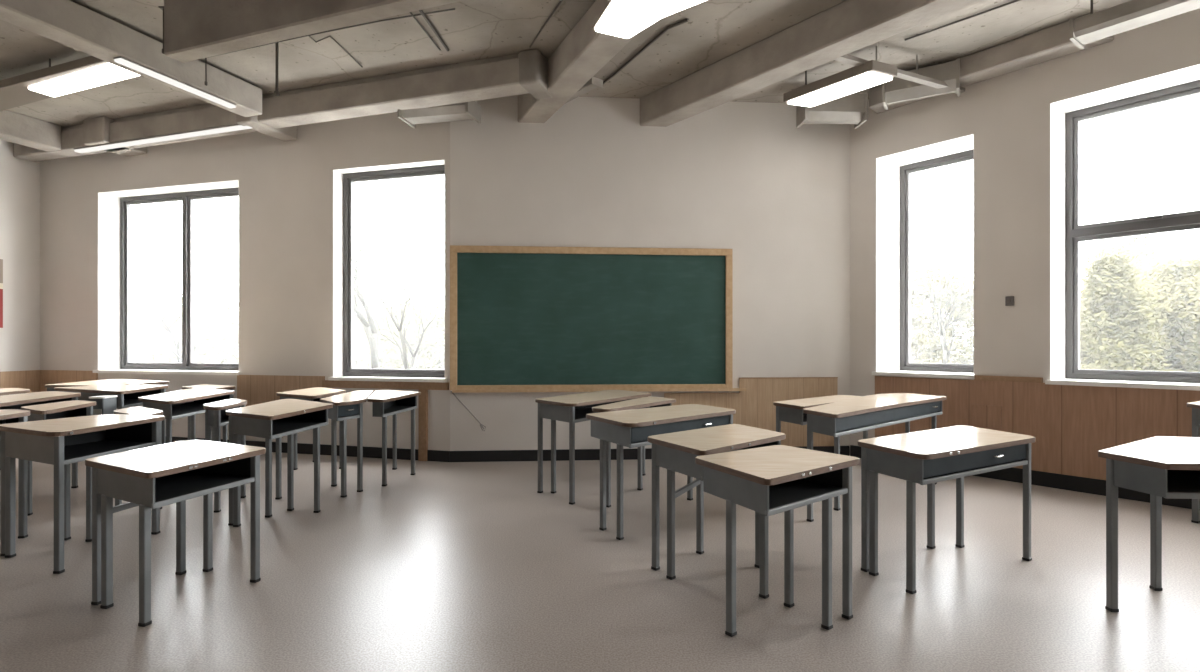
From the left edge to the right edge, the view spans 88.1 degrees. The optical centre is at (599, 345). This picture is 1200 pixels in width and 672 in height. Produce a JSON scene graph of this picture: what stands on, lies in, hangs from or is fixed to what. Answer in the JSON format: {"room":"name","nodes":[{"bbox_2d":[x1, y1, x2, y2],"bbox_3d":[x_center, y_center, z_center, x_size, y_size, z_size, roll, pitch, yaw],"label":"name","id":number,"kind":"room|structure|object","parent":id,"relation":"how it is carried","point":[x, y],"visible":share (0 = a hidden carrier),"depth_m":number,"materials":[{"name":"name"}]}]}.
{"room":"classroom","nodes":[
{"label":"classroom","id":0,"kind":"room"},
{"bbox_2d":[0,140,39,371],"bbox_3d":[-7.400,-0.710,2.715,0.300,3.860,11.430,0,0,0],"label":"wall","id":1,"kind":"structure","parent":0,"point":[19,178],"depth_m":7.73,"materials":[{"name":"paint"}]},
{"bbox_2d":[0,259,2,327],"bbox_3d":[-7.242,-0.635,7.100,0.011,0.830,0.830,0,0,0],"label":"poster","id":2,"kind":"object","parent":1,"relation":"attached to","point":[1,260],"visible":1,"depth_m":7.50,"materials":[{"name":"red paper"}]},
{"bbox_2d":[0,370,39,392],"bbox_3d":[-7.243,0.698,2.620,0.014,0.775,10.780,0,0,0],"label":"trim","id":3,"kind":"structure","parent":1,"relation":"attached to","point":[29,379],"depth_m":7.75,"materials":[{"name":"brown wood"}]},
{"bbox_2d":[40,112,449,450],"bbox_3d":[-4.354,-0.710,7.383,5.925,3.860,0.340,0,0,16],"label":"wall","id":4,"kind":"structure","parent":0,"point":[286,188],"depth_m":7.05,"materials":[{"name":"paint"}]},
{"bbox_2d":[40,370,97,391],"bbox_3d":[-6.759,0.698,7.883,0.996,0.775,0.014,0,0,16],"label":"trim","id":5,"kind":"structure","parent":4,"relation":"attached to","point":[46,376],"depth_m":7.90,"materials":[{"name":"brown wood"}]},
{"bbox_2d":[93,180,239,374],"bbox_3d":[-5.179,-0.792,7.603,2.237,2.255,0.410,0,0,16],"label":"window","id":6,"kind":"structure","parent":4,"relation":"in","point":[114,207],"depth_m":7.81,"materials":[{"name":"white paint"}]},
{"bbox_2d":[237,375,324,405],"bbox_3d":[-3.606,0.556,6.987,1.195,0.448,0.014,0,0,16],"label":"trim","id":7,"kind":"structure","parent":4,"relation":"attached to","point":[256,389],"depth_m":7.02,"materials":[{"name":"brown wood"}]},
{"bbox_2d":[172,437,449,461],"bbox_3d":[-4.396,1.143,7.213,5.913,0.115,0.012,0,0,16],"label":"baseboard","id":8,"kind":"structure","parent":4,"relation":"attached to","point":[302,448],"depth_m":6.68,"materials":[{"name":"black rubber"}]},
{"bbox_2d":[322,380,448,460],"bbox_3d":[-2.306,0.788,6.609,1.539,0.824,0.030,0,0,16],"label":"trim","id":9,"kind":"structure","parent":4,"relation":"attached to","point":[423,387],"depth_m":6.47,"materials":[{"name":"brown wood"}]},
{"bbox_2d":[328,159,446,381],"bbox_3d":[-2.240,-0.780,6.710,1.415,2.310,0.300,0,0,16],"label":"window","id":10,"kind":"structure","parent":4,"relation":"in","point":[343,179],"depth_m":6.88,"materials":[{"name":"grey metal"}]},
{"bbox_2d":[0,0,1130,127],"bbox_3d":[1.525,-2.745,2.540,18.150,0.250,11.680,0,0,0],"label":"ceiling","id":11,"kind":"structure","parent":0,"point":[715,30],"depth_m":5.39,"materials":[{"name":"concrete"}]},
{"bbox_2d":[0,110,60,151],"bbox_3d":[-6.888,-2.475,6.324,0.240,0.290,2.300,0,0,19],"label":"ceiling beam","id":12,"kind":"structure","parent":11,"relation":"attached to","point":[17,128],"depth_m":7.08,"materials":[{"name":"concrete"}]},
{"bbox_2d":[0,56,140,110],"bbox_3d":[-5.093,-2.496,5.716,2.386,0.248,0.333,0,0,23],"label":"lamp","id":13,"kind":"object","parent":11,"relation":"hanging from","point":[88,72],"visible":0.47,"depth_m":5.58,"materials":[{"name":"white plastic"}]},
{"bbox_2d":[28,63,140,96],"bbox_3d":[-4.620,-2.382,5.551,1.362,0.020,0.233,0,0,22],"label":"diffuser","id":14,"kind":"object","parent":13,"relation":"attached to","point":[83,76],"depth_m":5.52,"materials":[{"name":"white plastic"}]},
{"bbox_2d":[83,116,146,155],"bbox_3d":[-5.737,-2.475,7.351,0.350,0.290,0.500,0,0,19],"label":"ceiling beam","id":15,"kind":"structure","parent":11,"relation":"attached to","point":[95,130],"depth_m":7.13,"materials":[{"name":"concrete"}]},
{"bbox_2d":[0,0,261,116],"bbox_3d":[-4.547,-2.460,3.318,0.240,0.260,6.300,0,0,19],"label":"ceiling beam","id":16,"kind":"structure","parent":11,"relation":"attached to","point":[71,24],"depth_m":4.97,"materials":[{"name":"concrete"}]},
{"bbox_2d":[114,56,236,108],"bbox_3d":[-3.715,-2.312,5.490,0.090,0.032,1.050,0,0,19],"label":"strip light","id":17,"kind":"object","parent":16,"relation":"attached to","point":[121,60],"visible":1,"depth_m":5.40,"materials":[{"name":"white plastic"}]},
{"bbox_2d":[158,6,163,53],"bbox_3d":[-3.380,-2.445,4.806,0.050,0.351,0.050,0,0,0],"label":"rod","id":18,"kind":"object","parent":11,"relation":"hanging from","point":[160,7],"visible":0.44,"depth_m":4.80,"materials":[{"name":"grey metal"}]},
{"bbox_2d":[205,58,206,85],"bbox_3d":[-3.476,-2.461,5.469,0.050,0.319,0.050,0,0,0],"label":"rod","id":19,"kind":"object","parent":11,"relation":"hanging from","point":[205,58],"visible":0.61,"depth_m":5.46,"materials":[{"name":"grey metal"}]},
{"bbox_2d":[236,114,296,141],"bbox_3d":[-3.571,-2.460,6.669,0.200,0.320,0.620,0,0,19],"label":"ceiling beam","id":20,"kind":"structure","parent":11,"relation":"attached to","point":[284,134],"depth_m":6.65,"materials":[{"name":"concrete"}]},
{"bbox_2d":[13,54,528,161],"bbox_3d":[-3.900,-2.475,6.672,6.953,0.290,0.240,0,0,18],"label":"ceiling beam","id":21,"kind":"structure","parent":11,"relation":"attached to","point":[496,77],"depth_m":6.17,"materials":[{"name":"concrete"}]},
{"bbox_2d":[73,124,251,152],"bbox_3d":[-4.934,-2.312,6.929,2.659,0.032,0.090,0,0,19],"label":"strip light","id":22,"kind":"object","parent":21,"relation":"attached to","point":[235,127],"visible":0.89,"depth_m":6.88,"materials":[{"name":"white plastic"}]},
{"bbox_2d":[519,49,552,98],"bbox_3d":[-0.577,-2.469,5.651,0.200,0.302,0.400,0,0,18],"label":"beam collar","id":23,"kind":"structure","parent":21,"relation":"attached to","point":[533,66],"depth_m":5.48,"materials":[{"name":"grey concrete"}]},
{"bbox_2d":[274,42,279,95],"bbox_3d":[-2.704,-2.360,5.190,0.050,0.521,0.050,0,0,0],"label":"rod","id":24,"kind":"object","parent":11,"relation":"hanging from","point":[276,93],"visible":0.61,"depth_m":5.18,"materials":[{"name":"grey metal"}]},
{"bbox_2d":[164,0,462,62],"bbox_3d":[-1.609,-2.370,4.019,3.300,0.500,0.150,0,0,20],"label":"ceiling beam","id":25,"kind":"structure","parent":11,"relation":"attached to","point":[193,29],"depth_m":4.24,"materials":[{"name":"concrete"}]},
{"bbox_2d":[207,8,454,57],"bbox_3d":[-2.337,-2.605,5.175,2.550,0.010,0.044,0,0,18],"label":"conduit","id":26,"kind":"object","parent":11,"relation":"attached to","point":[452,8],"visible":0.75,"depth_m":5.03,"materials":[{"name":"grey metal"}]},
{"bbox_2d":[309,35,361,66],"bbox_3d":[-2.332,-2.605,5.433,0.183,0.010,0.732,0,0,6],"label":"conduit","id":27,"kind":"object","parent":11,"relation":"attached to","point":[329,35],"visible":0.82,"depth_m":5.29,"materials":[{"name":"grey metal"}]},
{"bbox_2d":[409,12,440,50],"bbox_3d":[-1.461,-2.605,5.009,0.016,0.012,0.900,0,0,7],"label":"conduit","id":28,"kind":"object","parent":11,"relation":"attached to","point":[409,12],"visible":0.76,"depth_m":5.12,"materials":[{"name":"grey metal"}]},
{"bbox_2d":[419,10,448,50],"bbox_3d":[-1.376,-2.605,5.009,0.029,0.024,0.897,0,0,5],"label":"conduit","id":29,"kind":"object","parent":11,"relation":"attached to","point":[420,11],"visible":0.8,"depth_m":5.10,"materials":[{"name":"grey metal"}]},
{"bbox_2d":[398,101,480,128],"bbox_3d":[-1.601,-2.438,6.197,0.738,0.365,0.330,0,0,11],"label":"ceiling vent","id":30,"kind":"object","parent":11,"relation":"attached to","point":[471,110],"visible":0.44,"depth_m":6.12,"materials":[{"name":"grey metal"}]},
{"bbox_2d":[529,0,562,47],"bbox_3d":[-0.450,-2.605,5.034,0.021,0.014,0.802,0,0,-24],"label":"conduit","id":31,"kind":"object","parent":11,"relation":"attached to","point":[559,3],"visible":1,"depth_m":4.99,"materials":[{"name":"grey metal"}]},
{"bbox_2d":[518,0,637,122],"bbox_3d":[1.062,-2.475,2.648,0.270,0.290,8.620,0,0,-25],"label":"ceiling beam","id":32,"kind":"structure","parent":11,"relation":"attached to","point":[584,51],"depth_m":5.24,"materials":[{"name":"concrete"}]},
{"bbox_2d":[592,0,706,38],"bbox_3d":[0.272,-2.291,4.072,1.047,0.038,0.665,0,0,44],"label":"lamp","id":33,"kind":"object","parent":32,"relation":"attached to","point":[619,18],"visible":1,"depth_m":4.25,"materials":[{"name":"white plastic"}]},
{"bbox_2d":[566,77,602,102],"bbox_3d":[-0.253,-2.482,5.869,0.130,0.275,0.730,0,0,-39],"label":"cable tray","id":34,"kind":"object","parent":11,"relation":"hanging from","point":[594,82],"visible":0.39,"depth_m":5.64,"materials":[{"name":"grey metal"}]},
{"bbox_2d":[603,18,688,83],"bbox_3d":[0.319,-2.605,5.565,0.089,0.021,1.450,0,0,-30],"label":"conduit","id":35,"kind":"object","parent":11,"relation":"attached to","point":[687,19],"visible":0.88,"depth_m":5.37,"materials":[{"name":"grey metal"}]},
{"bbox_2d":[640,0,980,126],"bbox_3d":[3.499,-2.475,2.787,0.260,0.290,9.750,0,0,-38],"label":"ceiling beam","id":36,"kind":"structure","parent":11,"relation":"attached to","point":[849,26],"depth_m":5.11,"materials":[{"name":"concrete"}]},
{"bbox_2d":[796,93,867,128],"bbox_3d":[2.361,-2.442,6.324,0.636,0.355,0.250,0,0,-3],"label":"air duct","id":37,"kind":"object","parent":11,"relation":"hanging from","point":[848,109],"visible":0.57,"depth_m":6.22,"materials":[{"name":"grey metal"}]},
{"bbox_2d":[783,60,896,106],"bbox_3d":[2.182,-2.476,5.697,0.299,0.288,0.965,0,0,-38],"label":"lamp","id":38,"kind":"object","parent":11,"relation":"hanging from","point":[872,73],"visible":0.91,"depth_m":5.59,"materials":[{"name":"white plastic"}]},
{"bbox_2d":[787,72,892,106],"bbox_3d":[2.182,-2.342,5.696,0.279,0.020,0.897,0,0,-38],"label":"diffuser","id":39,"kind":"object","parent":38,"relation":"attached to","point":[857,81],"depth_m":5.63,"materials":[{"name":"white plastic"}]},
{"bbox_2d":[834,46,964,93],"bbox_3d":[2.690,-2.491,5.523,1.476,0.258,0.070,0,0,-21],"label":"strut","id":40,"kind":"object","parent":11,"relation":"attached to","point":[848,59],"visible":0.74,"depth_m":5.54,"materials":[{"name":"grey metal"}]},
{"bbox_2d":[882,58,959,109],"bbox_3d":[3.026,-2.473,5.847,0.636,0.295,0.230,0,0,32],"label":"air duct","id":41,"kind":"object","parent":11,"relation":"hanging from","point":[897,90],"visible":0.7,"depth_m":5.77,"materials":[{"name":"grey metal"}]},
{"bbox_2d":[905,0,1020,40],"bbox_3d":[2.899,-2.605,4.947,0.019,0.014,0.897,0,0,-42],"label":"conduit","id":42,"kind":"object","parent":11,"relation":"attached to","point":[1014,1],"visible":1,"depth_m":4.94,"materials":[{"name":"grey metal"}]},
{"bbox_2d":[869,13,1113,113],"bbox_3d":[3.406,-2.525,5.651,0.239,0.190,1.974,0,0,-37],"label":"ceiling beam","id":43,"kind":"structure","parent":11,"relation":"attached to","point":[1053,42],"depth_m":5.33,"materials":[{"name":"concrete"}]},
{"bbox_2d":[1069,0,1199,49],"bbox_3d":[3.801,-2.442,4.357,0.270,0.355,0.757,0,0,-37],"label":"lamp","id":44,"kind":"object","parent":11,"relation":"hanging from","point":[1132,14],"visible":1,"depth_m":4.38,"materials":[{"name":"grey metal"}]},
{"bbox_2d":[0,452,1199,671],"bbox_3d":[1.525,1.325,2.540,18.150,0.250,11.680,0,0,0],"label":"floor","id":45,"kind":"structure","parent":0,"point":[444,566],"depth_m":3.07,"materials":[{"name":"plastic"}]},
{"bbox_2d":[0,409,29,538],"bbox_3d":[-3.680,0.805,3.814,0.531,0.790,0.266,0,0,34],"label":"school desk","id":46,"kind":"object","parent":45,"relation":"on","point":[7,416],"visible":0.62,"depth_m":3.87,"materials":[{"name":"laminate"}]},
{"bbox_2d":[0,388,29,395],"bbox_3d":[-5.639,0.810,5.870,0.839,0.780,0.355,0,0,35],"label":"school desk","id":47,"kind":"object","parent":45,"relation":"on","point":[3,391],"visible":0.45,"depth_m":5.85,"materials":[{"name":"laminate"}]},
{"bbox_2d":[0,391,80,487],"bbox_3d":[-4.574,0.800,4.866,0.509,0.800,1.345,0,0,-13],"label":"school desk","id":48,"kind":"object","parent":45,"relation":"on","point":[14,401],"visible":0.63,"depth_m":5.09,"materials":[{"name":"laminate"}]},
{"bbox_2d":[21,400,95,515],"bbox_3d":[-3.965,0.815,4.511,0.317,0.770,0.880,0,0,-16],"label":"school desk","id":49,"kind":"object","parent":45,"relation":"on","point":[74,408],"visible":0.48,"depth_m":4.42,"materials":[{"name":"laminate"}]},
{"bbox_2d":[0,414,164,573],"bbox_3d":[-3.121,0.825,3.671,0.656,0.750,0.841,0,0,0],"label":"school desk","id":50,"kind":"object","parent":45,"relation":"on","point":[61,442],"visible":0.95,"depth_m":3.54,"materials":[{"name":"laminate"}]},
{"bbox_2d":[89,395,116,414],"bbox_3d":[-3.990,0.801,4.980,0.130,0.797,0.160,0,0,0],"label":"school desk","id":51,"kind":"object","parent":45,"relation":"on","point":[105,404],"visible":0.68,"depth_m":4.93,"materials":[{"name":"grey metal"}]},
{"bbox_2d":[45,379,169,390],"bbox_3d":[-5.230,0.794,6.697,1.017,0.812,1.277,0,0,0],"label":"school desk","id":52,"kind":"object","parent":45,"relation":"on","point":[50,387],"visible":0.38,"depth_m":6.59,"materials":[{"name":"laminate"}]},
{"bbox_2d":[54,384,167,443],"bbox_3d":[-4.384,0.790,5.743,1.105,0.820,0.685,0,0,26],"label":"school desk","id":53,"kind":"object","parent":45,"relation":"on","point":[127,395],"visible":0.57,"depth_m":5.59,"materials":[{"name":"laminate"}]},
{"bbox_2d":[114,406,162,508],"bbox_3d":[-3.439,0.840,4.607,0.785,0.720,0.248,0,0,37],"label":"school desk","id":54,"kind":"object","parent":45,"relation":"on","point":[137,410],"visible":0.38,"depth_m":4.55,"materials":[{"name":"laminate"}]},
{"bbox_2d":[85,440,265,626],"bbox_3d":[-2.071,0.862,3.026,0.798,0.676,0.627,0,0,28],"label":"school desk","id":55,"kind":"object","parent":45,"relation":"on","point":[148,478],"visible":1,"depth_m":2.88,"materials":[{"name":"laminate"}]},
{"bbox_2d":[138,388,234,443],"bbox_3d":[-3.697,0.815,5.588,0.543,0.770,1.582,0,0,-15],"label":"school desk","id":56,"kind":"object","parent":45,"relation":"on","point":[185,402],"visible":0.58,"depth_m":5.41,"materials":[{"name":"laminate"}]},
{"bbox_2d":[182,384,234,440],"bbox_3d":[-4.286,0.820,6.761,0.838,0.760,0.402,0,0,31],"label":"school desk","id":57,"kind":"object","parent":45,"relation":"on","point":[203,386],"visible":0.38,"depth_m":6.64,"materials":[{"name":"laminate"}]},
{"bbox_2d":[203,399,246,512],"bbox_3d":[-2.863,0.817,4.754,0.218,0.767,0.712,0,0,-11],"label":"school desk","id":58,"kind":"object","parent":45,"relation":"on","point":[215,412],"visible":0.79,"depth_m":4.56,"materials":[{"name":"laminate"}]},
{"bbox_2d":[226,399,332,526],"bbox_3d":[-2.287,0.817,4.472,0.599,0.767,1.270,0,0,0],"label":"school desk","id":59,"kind":"object","parent":45,"relation":"on","point":[277,419],"visible":0.99,"depth_m":4.35,"materials":[{"name":"laminate"}]},
{"bbox_2d":[276,387,345,469],"bbox_3d":[-2.746,0.818,5.987,0.522,0.765,1.113,0,0,0],"label":"school desk","id":60,"kind":"object","parent":45,"relation":"on","point":[315,394],"visible":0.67,"depth_m":5.93,"materials":[{"name":"laminate"}]},
{"bbox_2d":[320,390,373,497],"bbox_3d":[-2.212,0.818,5.427,0.361,0.765,1.340,0,0,-17],"label":"school desk","id":61,"kind":"object","parent":45,"relation":"on","point":[349,405],"visible":0.91,"depth_m":5.09,"materials":[{"name":"laminate"}]},
{"bbox_2d":[367,390,420,485],"bbox_3d":[-1.849,0.818,5.630,0.425,0.765,1.106,0,0,-16],"label":"school desk","id":62,"kind":"object","parent":45,"relation":"on","point":[385,403],"visible":1,"depth_m":5.66,"materials":[{"name":"laminate"}]},
{"bbox_2d":[535,390,650,504],"bbox_3d":[-0.042,0.817,5.412,0.568,0.767,1.428,0,0,33],"label":"school desk","id":63,"kind":"object","parent":45,"relation":"on","point":[572,408],"visible":0.89,"depth_m":5.05,"materials":[{"name":"laminate"}]},
{"bbox_2d":[592,397,675,507],"bbox_3d":[0.301,0.822,4.859,0.318,0.757,1.126,0,0,26],"label":"school desk","id":64,"kind":"object","parent":45,"relation":"on","point":[644,402],"visible":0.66,"depth_m":4.70,"materials":[{"name":"laminate"}]},
{"bbox_2d":[586,404,735,539],"bbox_3d":[0.459,0.830,4.309,1.250,0.740,0.582,0,0,-42],"label":"school desk","id":65,"kind":"object","parent":45,"relation":"on","point":[631,428],"visible":0.83,"depth_m":4.04,"materials":[{"name":"laminate"}]},
{"bbox_2d":[647,424,785,579],"bbox_3d":[0.663,0.844,3.393,0.945,0.712,0.498,0,0,-43],"label":"school desk","id":66,"kind":"object","parent":45,"relation":"on","point":[675,451],"visible":0.84,"depth_m":3.28,"materials":[{"name":"laminate"}]},
{"bbox_2d":[695,445,859,636],"bbox_3d":[0.759,0.847,2.698,0.694,0.707,0.496,0,0,-36],"label":"school desk","id":67,"kind":"object","parent":45,"relation":"on","point":[768,481],"visible":1,"depth_m":2.64,"materials":[{"name":"metal"}]},
{"bbox_2d":[773,395,867,444],"bbox_3d":[1.919,0.833,5.359,1.307,0.735,0.370,0,0,-43],"label":"school desk","id":68,"kind":"object","parent":45,"relation":"on","point":[791,411],"visible":0.54,"depth_m":5.10,"materials":[{"name":"laminate"}]},
{"bbox_2d":[803,393,946,521],"bbox_3d":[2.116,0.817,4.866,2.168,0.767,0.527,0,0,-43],"label":"school desk","id":69,"kind":"object","parent":45,"relation":"on","point":[836,419],"visible":0.9,"depth_m":4.51,"materials":[{"name":"laminate"}]},
{"bbox_2d":[858,426,1035,593],"bbox_3d":[1.929,0.854,3.409,1.261,0.693,0.500,0,0,-34],"label":"school desk","id":70,"kind":"object","parent":45,"relation":"on","point":[929,457],"visible":1,"depth_m":3.25,"materials":[{"name":"laminate"}]},
{"bbox_2d":[1098,436,1199,611],"bbox_3d":[2.810,0.840,2.902,1.072,0.720,0.803,0,0,0],"label":"school desk","id":71,"kind":"object","parent":45,"relation":"on","point":[1168,467],"visible":1,"depth_m":2.79,"materials":[{"name":"laminate"}]},
{"bbox_2d":[1187,401,1199,522],"bbox_3d":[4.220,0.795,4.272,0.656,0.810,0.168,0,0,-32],"label":"school desk","id":72,"kind":"object","parent":45,"relation":"on","point":[1195,406],"visible":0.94,"depth_m":4.20,"materials":[{"name":"metal"}]},
{"bbox_2d":[450,95,849,455],"bbox_3d":[0.584,-0.710,6.730,4.306,3.860,0.300,0,0,-5],"label":"wall","id":73,"kind":"structure","parent":0,"point":[741,177],"depth_m":6.60,"materials":[{"name":"paint"}]},
{"bbox_2d":[450,245,745,392],"bbox_3d":[0.004,-0.279,6.490,3.102,1.512,0.083,0,0,-5],"label":"chalkboard","id":74,"kind":"object","parent":73,"relation":"attached to","point":[523,318],"visible":1,"depth_m":6.50,"materials":[{"name":"green stone"}]},
{"bbox_2d":[451,391,485,430],"bbox_3d":[-1.359,0.671,6.395,0.360,0.423,0.014,0,0,-5],"label":"rod","id":75,"kind":"object","parent":74,"relation":"hanging from","point":[481,425],"visible":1,"depth_m":6.39,"materials":[{"name":"silver metal"}]},
{"bbox_2d":[452,388,745,392],"bbox_3d":[0.018,0.462,6.491,3.071,0.030,0.083,0,0,-5],"label":"chalk tray","id":76,"kind":"object","parent":74,"relation":"on","point":[454,390],"depth_m":6.44,"materials":[{"name":"brown wood"}]},
{"bbox_2d":[450,446,848,461],"bbox_3d":[0.580,1.143,6.574,4.274,0.115,0.012,0,0,-5],"label":"baseboard","id":77,"kind":"structure","parent":73,"relation":"attached to","point":[561,454],"depth_m":6.48,"materials":[{"name":"black rubber"}]},
{"bbox_2d":[664,392,837,446],"bbox_3d":[1.629,0.792,6.656,1.902,0.585,0.014,0,0,-5],"label":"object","id":78,"kind":"structure","parent":73,"relation":"attached to","point":[757,410],"depth_m":6.66,"materials":[{"name":"brown wood"}]},
{"bbox_2d":[739,378,837,392],"bbox_3d":[2.034,0.424,6.688,1.088,0.152,0.014,0,0,-5],"label":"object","id":79,"kind":"structure","parent":73,"relation":"attached to","point":[752,385],"depth_m":6.68,"materials":[{"name":"brown wood"}]},
{"bbox_2d":[739,377,837,378],"bbox_3d":[2.034,0.343,6.685,1.088,0.010,0.020,0,0,-5],"label":"trim","id":80,"kind":"structure","parent":73,"relation":"attached to","point":[740,377],"depth_m":6.67,"materials":[{"name":"brown wood"}]},
{"bbox_2d":[850,8,1199,445],"bbox_3d":[6.659,-0.710,2.049,0.580,3.860,12.950,0,0,-37],"label":"wall","id":81,"kind":"structure","parent":0,"point":[1007,115],"depth_m":5.57,"materials":[{"name":"paint"}]},
{"bbox_2d":[872,134,973,378],"bbox_3d":[3.398,-0.835,6.298,0.630,2.280,0.989,0,0,-37],"label":"window","id":82,"kind":"structure","parent":81,"relation":"in","point":[894,171],"depth_m":6.64,"materials":[{"name":"grey metal"}]},
{"bbox_2d":[971,404,1001,428],"bbox_3d":[3.520,0.639,5.649,0.010,0.202,0.249,0,0,-37],"label":"access panel","id":83,"kind":"object","parent":81,"relation":"attached to","point":[990,416],"visible":1,"depth_m":5.65,"materials":[{"name":"brown wood"}]},
{"bbox_2d":[974,375,1042,382],"bbox_3d":[3.629,0.292,5.524,0.040,0.045,0.529,0,0,-37],"label":"trim","id":84,"kind":"structure","parent":81,"relation":"attached to","point":[976,377],"depth_m":5.49,"materials":[{"name":"brown wood"}]},
{"bbox_2d":[1005,296,1013,305],"bbox_3d":[3.643,-0.400,5.517,0.026,0.085,0.066,0,0,-37],"label":"light switch","id":85,"kind":"object","parent":81,"relation":"attached to","point":[1009,300],"visible":1,"depth_m":5.51,"materials":[{"name":"grey plastic"}]},
{"bbox_2d":[850,445,1191,508],"bbox_3d":[6.407,1.137,1.877,0.030,0.125,12.180,0,0,-37],"label":"baseboard","id":86,"kind":"structure","parent":81,"relation":"attached to","point":[1039,478],"depth_m":5.16,"materials":[{"name":"black rubber"}]},
{"bbox_2d":[875,376,1199,479],"bbox_3d":[6.432,0.695,1.848,0.025,0.760,11.705,0,0,-37],"label":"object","id":87,"kind":"structure","parent":81,"relation":"attached to","point":[1069,424],"depth_m":5.18,"materials":[{"name":"brown wood"}]},
{"bbox_2d":[1045,64,1199,390],"bbox_3d":[4.577,-0.873,4.649,0.510,2.395,1.950,0,0,-37],"label":"window","id":88,"kind":"structure","parent":81,"relation":"in","point":[1066,115],"depth_m":5.34,"materials":[{"name":"grey metal"}]},
{"bbox_3d":[0.000,1.850,40.000,180.000,0.100,160.000,0,0,0],"label":"ground","id":89,"kind":"structure","parent":0,"visible":0},
{"bbox_2d":[131,277,209,362],"bbox_3d":[-13.325,-0.273,18.926,2.037,4.267,2.066,0,0,31],"label":"bare tree","id":90,"kind":"object","parent":89,"relation":"on","point":[170,333],"visible":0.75,"depth_m":18.93,"materials":[{"name":"grey plant"}]},
{"bbox_2d":[131,280,227,362],"bbox_3d":[-21.878,-0.680,29.954,7.384,5.669,7.058,0,0,3],"label":"leafy tree","id":91,"kind":"object","parent":89,"relation":"on","point":[154,300],"visible":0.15,"depth_m":28.34,"materials":[{"name":"grey plant"}]},
{"bbox_2d":[131,282,238,363],"bbox_3d":[-16.514,-0.264,25.827,5.178,4.854,5.855,0,0,8],"label":"leafy tree","id":92,"kind":"object","parent":89,"relation":"on","point":[219,321],"visible":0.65,"depth_m":24.85,"materials":[{"name":"grey plant"}]},
{"bbox_2d":[354,197,378,368],"bbox_3d":[-7.052,-1.211,16.960,2.126,6.140,4.434,0,0,-26],"label":"bare tree","id":93,"kind":"object","parent":89,"relation":"on","point":[373,343],"visible":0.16,"depth_m":17.42,"materials":[{"name":"grey plant"}]},
{"bbox_2d":[354,287,393,368],"bbox_3d":[-12.981,-0.389,31.999,7.414,5.697,7.052,0,0,12],"label":"leafy tree","id":94,"kind":"object","parent":89,"relation":"on","point":[358,344],"visible":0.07,"depth_m":30.82,"materials":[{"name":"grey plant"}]},
{"bbox_2d":[357,249,440,368],"bbox_3d":[-4.752,-0.178,14.895,1.966,4.078,3.007,0,0,-18],"label":"bare tree","id":95,"kind":"object","parent":89,"relation":"on","point":[402,337],"visible":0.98,"depth_m":14.93,"materials":[{"name":"grey plant"}]},
{"bbox_2d":[354,286,444,369],"bbox_3d":[-7.892,-0.361,26.973,5.188,4.517,5.849,0,0,-18],"label":"leafy tree","id":96,"kind":"object","parent":89,"relation":"on","point":[430,354],"visible":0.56,"depth_m":25.67,"materials":[{"name":"grey plant"}]},
{"bbox_2d":[911,251,972,363],"bbox_3d":[11.859,-0.785,22.406,5.603,5.320,5.819,0,0,-5],"label":"leafy tree","id":97,"kind":"object","parent":89,"relation":"on","point":[924,347],"visible":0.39,"depth_m":21.20,"materials":[{"name":"grey plant"}]},
{"bbox_2d":[913,262,972,363],"bbox_3d":[9.256,-0.207,16.489,1.488,4.130,2.495,0,0,34],"label":"bare tree","id":98,"kind":"object","parent":89,"relation":"on","point":[946,354],"visible":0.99,"depth_m":16.19,"materials":[{"name":"grey plant"}]},
{"bbox_2d":[1080,240,1185,371],"bbox_3d":[12.235,-0.328,15.003,3.033,4.359,3.200,0,0,15],"label":"leafy tree","id":99,"kind":"object","parent":89,"relation":"on","point":[1115,316],"visible":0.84,"depth_m":14.42,"materials":[{"name":"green plant"}]},
{"bbox_2d":[1080,233,1196,368],"bbox_3d":[18.337,-1.319,21.961,5.220,6.420,5.637,0,0,-17],"label":"leafy tree","id":100,"kind":"object","parent":89,"relation":"on","point":[1140,245],"visible":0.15,"depth_m":21.43,"materials":[{"name":"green plant"}]},
{"bbox_2d":[1080,237,1199,296],"bbox_3d":[22.483,-1.318,25.754,6.962,6.817,6.914,0,0,0],"label":"leafy tree","id":101,"kind":"object","parent":89,"relation":"on","point":[1172,253],"visible":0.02,"depth_m":24.66,"materials":[{"name":"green plant"}]},
{"bbox_2d":[1085,250,1199,371],"bbox_3d":[15.035,-0.344,15.878,3.878,4.392,3.970,0,0,-10],"label":"leafy tree","id":102,"kind":"object","parent":89,"relation":"on","point":[1180,277],"visible":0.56,"depth_m":15.38,"materials":[{"name":"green plant"}]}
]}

